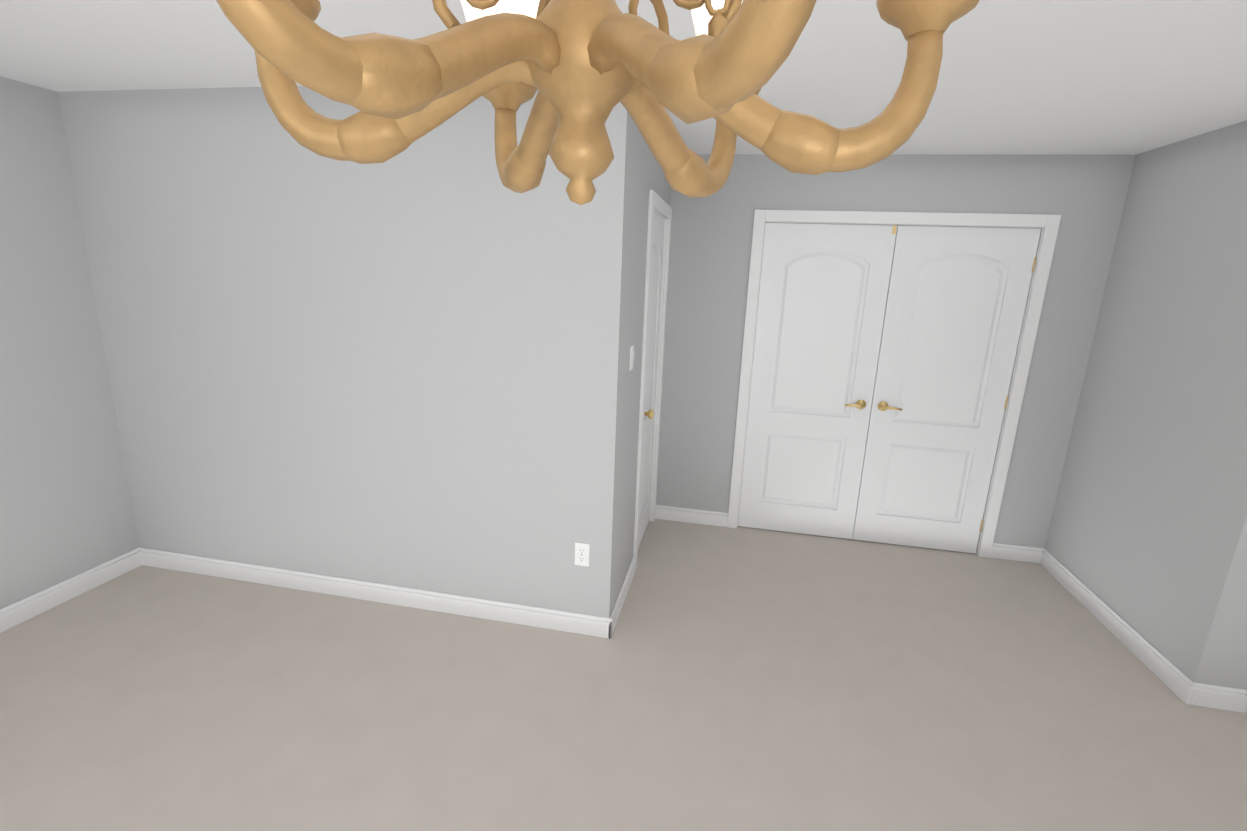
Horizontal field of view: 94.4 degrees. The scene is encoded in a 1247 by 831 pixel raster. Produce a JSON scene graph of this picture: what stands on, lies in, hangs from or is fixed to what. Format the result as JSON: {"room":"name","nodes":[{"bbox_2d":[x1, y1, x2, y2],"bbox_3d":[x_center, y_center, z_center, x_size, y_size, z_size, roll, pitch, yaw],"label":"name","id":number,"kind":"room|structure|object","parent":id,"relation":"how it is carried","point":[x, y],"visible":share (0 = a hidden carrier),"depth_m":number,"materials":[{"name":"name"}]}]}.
{"room":"empty bedroom","nodes":[
{"label":"empty bedroom","id":0,"kind":"room"},
{"bbox_2d":[0,76,138,608],"bbox_3d":[-3.170,0.122,1.079,0.140,2.440,4.340,5,14,11],"label":"wall","id":1,"kind":"structure","parent":0,"point":[66,511],"depth_m":2.76,"materials":[{"name":"grey paint"}]},
{"bbox_2d":[0,548,141,632],"bbox_3d":[-3.151,1.277,1.279,0.016,0.105,4.200,5,14,11],"label":"baseboard","id":2,"kind":"structure","parent":1,"relation":"attached to","point":[23,610],"depth_m":2.91,"materials":[{"name":"white wood"}]},
{"bbox_2d":[58,86,589,613],"bbox_3d":[-1.420,-0.245,2.833,2.590,2.440,0.140,5,14,11],"label":"wall","id":3,"kind":"structure","parent":0,"point":[348,370],"depth_m":2.72,"materials":[{"name":"grey paint"}]},
{"bbox_2d":[139,547,611,638],"bbox_3d":[-1.402,0.911,3.025,2.746,0.105,0.016,5,14,11],"label":"baseboard","id":4,"kind":"structure","parent":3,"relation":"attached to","point":[570,622],"depth_m":2.99,"materials":[{"name":"white wood"}]},
{"bbox_2d":[575,542,589,566],"bbox_3d":[-0.195,0.655,2.718,0.070,0.115,0.008,5,14,11],"label":"electrical outlet","id":5,"kind":"object","parent":3,"relation":"attached to","point":[582,551],"visible":1,"depth_m":2.72,"materials":[{"name":"white plastic"}]},
{"bbox_2d":[0,519,1246,830],"bbox_3d":[0.615,1.517,1.320,7.700,0.100,5.930,5,14,11],"label":"floor","id":6,"kind":"structure","parent":0,"point":[742,679],"depth_m":2.33,"materials":[{"name":"carpet"}]},
{"bbox_2d":[0,0,1246,154],"bbox_3d":[0.709,-0.947,0.709,7.700,0.100,5.930,5,14,11],"label":"ceiling","id":7,"kind":"structure","parent":0,"point":[1075,77],"depth_m":2.01,"materials":[{"name":"white paint"}]},
{"bbox_2d":[216,0,979,204],"bbox_3d":[-0.027,-0.517,0.456,0.753,0.665,0.707,5,14,11],"label":"chandelier","id":8,"kind":"object","parent":7,"relation":"hanging from","point":[584,67],"visible":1,"depth_m":0.47,"materials":[{"name":"gold metal"}]},
{"bbox_2d":[581,102,669,617],"bbox_3d":[0.046,-0.282,3.208,0.140,2.440,1.450,5,14,11],"label":"wall","id":9,"kind":"structure","parent":0,"point":[628,179],"depth_m":2.59,"materials":[{"name":"grey paint"}]},
{"bbox_2d":[608,558,634,638],"bbox_3d":[-0.003,0.953,3.075,0.016,0.105,0.643,5,14,11],"label":"baseboard","id":10,"kind":"structure","parent":9,"relation":"attached to","point":[619,602],"depth_m":3.02,"materials":[{"name":"white wood"}]},
{"bbox_2d":[629,345,633,370],"bbox_3d":[0.043,-0.278,2.775,0.012,0.115,0.070,5,14,11],"label":"rocker light switch","id":11,"kind":"object","parent":9,"relation":"attached to","point":[631,356],"visible":1,"depth_m":2.76,"materials":[{"name":"white plastic"}]},
{"bbox_2d":[638,212,664,548],"bbox_3d":[0.176,-0.163,3.543,0.111,2.041,0.683,5,14,11],"label":"door","id":12,"kind":"structure","parent":9,"relation":"in","point":[654,325],"depth_m":3.62,"materials":[{"name":"white wood"}]},
{"bbox_2d":[633,190,671,571],"bbox_3d":[0.139,-0.198,3.542,0.103,2.123,0.831,5,14,11],"label":"door frame","id":13,"kind":"structure","parent":9,"relation":"attached to","point":[657,202],"depth_m":3.36,"materials":[{"name":"white wood"}]},
{"bbox_2d":[656,154,1135,555],"bbox_3d":[1.442,-0.359,3.735,2.670,2.440,0.140,5,14,11],"label":"wall","id":14,"kind":"structure","parent":0,"point":[1084,196],"depth_m":3.53,"materials":[{"name":"grey paint"}]},
{"bbox_2d":[655,505,727,526],"bbox_3d":[0.473,0.714,4.111,0.532,0.105,0.016,5,14,11],"label":"baseboard","id":15,"kind":"structure","parent":14,"relation":"attached to","point":[696,516],"depth_m":4.10,"materials":[{"name":"white wood"}]},
{"bbox_2d":[738,223,896,538],"bbox_3d":[1.220,-0.176,3.751,0.768,2.045,0.091,5,14,11],"label":"closet door","id":16,"kind":"structure","parent":14,"relation":"in","point":[823,293],"depth_m":3.74,"materials":[{"name":"white wood"}]},
{"bbox_2d":[727,209,1060,557],"bbox_3d":[1.608,-0.182,3.705,1.691,2.123,0.103,5,14,11],"label":"trim","id":17,"kind":"structure","parent":14,"relation":"attached to","point":[1049,224],"depth_m":3.52,"materials":[{"name":"white wood"}]},
{"bbox_2d":[852,226,1040,553],"bbox_3d":[1.978,-0.110,3.611,0.772,2.041,0.091,5,14,11],"label":"closet door","id":18,"kind":"structure","parent":14,"relation":"in","point":[956,301],"depth_m":3.60,"materials":[{"name":"white wood"}]},
{"bbox_2d":[990,543,1044,563],"bbox_3d":[2.541,0.889,3.726,0.307,0.105,0.016,5,14,11],"label":"baseboard","id":19,"kind":"structure","parent":14,"relation":"attached to","point":[1016,553],"depth_m":3.72,"materials":[{"name":"white wood"}]},
{"bbox_2d":[1045,120,1246,687],"bbox_3d":[2.693,-0.097,2.869,0.140,2.440,1.420,5,14,11],"label":"wall","id":20,"kind":"structure","parent":0,"point":[1147,537],"depth_m":2.72,"materials":[{"name":"grey paint"}]},
{"bbox_2d":[1040,549,1194,704],"bbox_3d":[2.558,1.047,3.090,0.016,0.105,1.296,5,14,11],"label":"baseboard","id":21,"kind":"structure","parent":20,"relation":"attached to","point":[1176,681],"depth_m":2.90,"materials":[{"name":"white wood"}]},
{"bbox_2d":[1232,644,1246,689],"bbox_3d":[3.694,0.145,2.049,2.160,2.440,0.140,5,14,11],"label":"wall","id":22,"kind":"structure","parent":0,"point":[1240,681],"depth_m":2.43,"materials":[{"name":"grey paint"}]},
{"bbox_2d":[1189,682,1246,712],"bbox_3d":[3.498,1.284,2.281,2.160,0.105,0.016,5,14,11],"label":"baseboard","id":23,"kind":"structure","parent":22,"relation":"attached to","point":[1220,697],"depth_m":2.45,"materials":[{"name":"white wood"}]}
]}

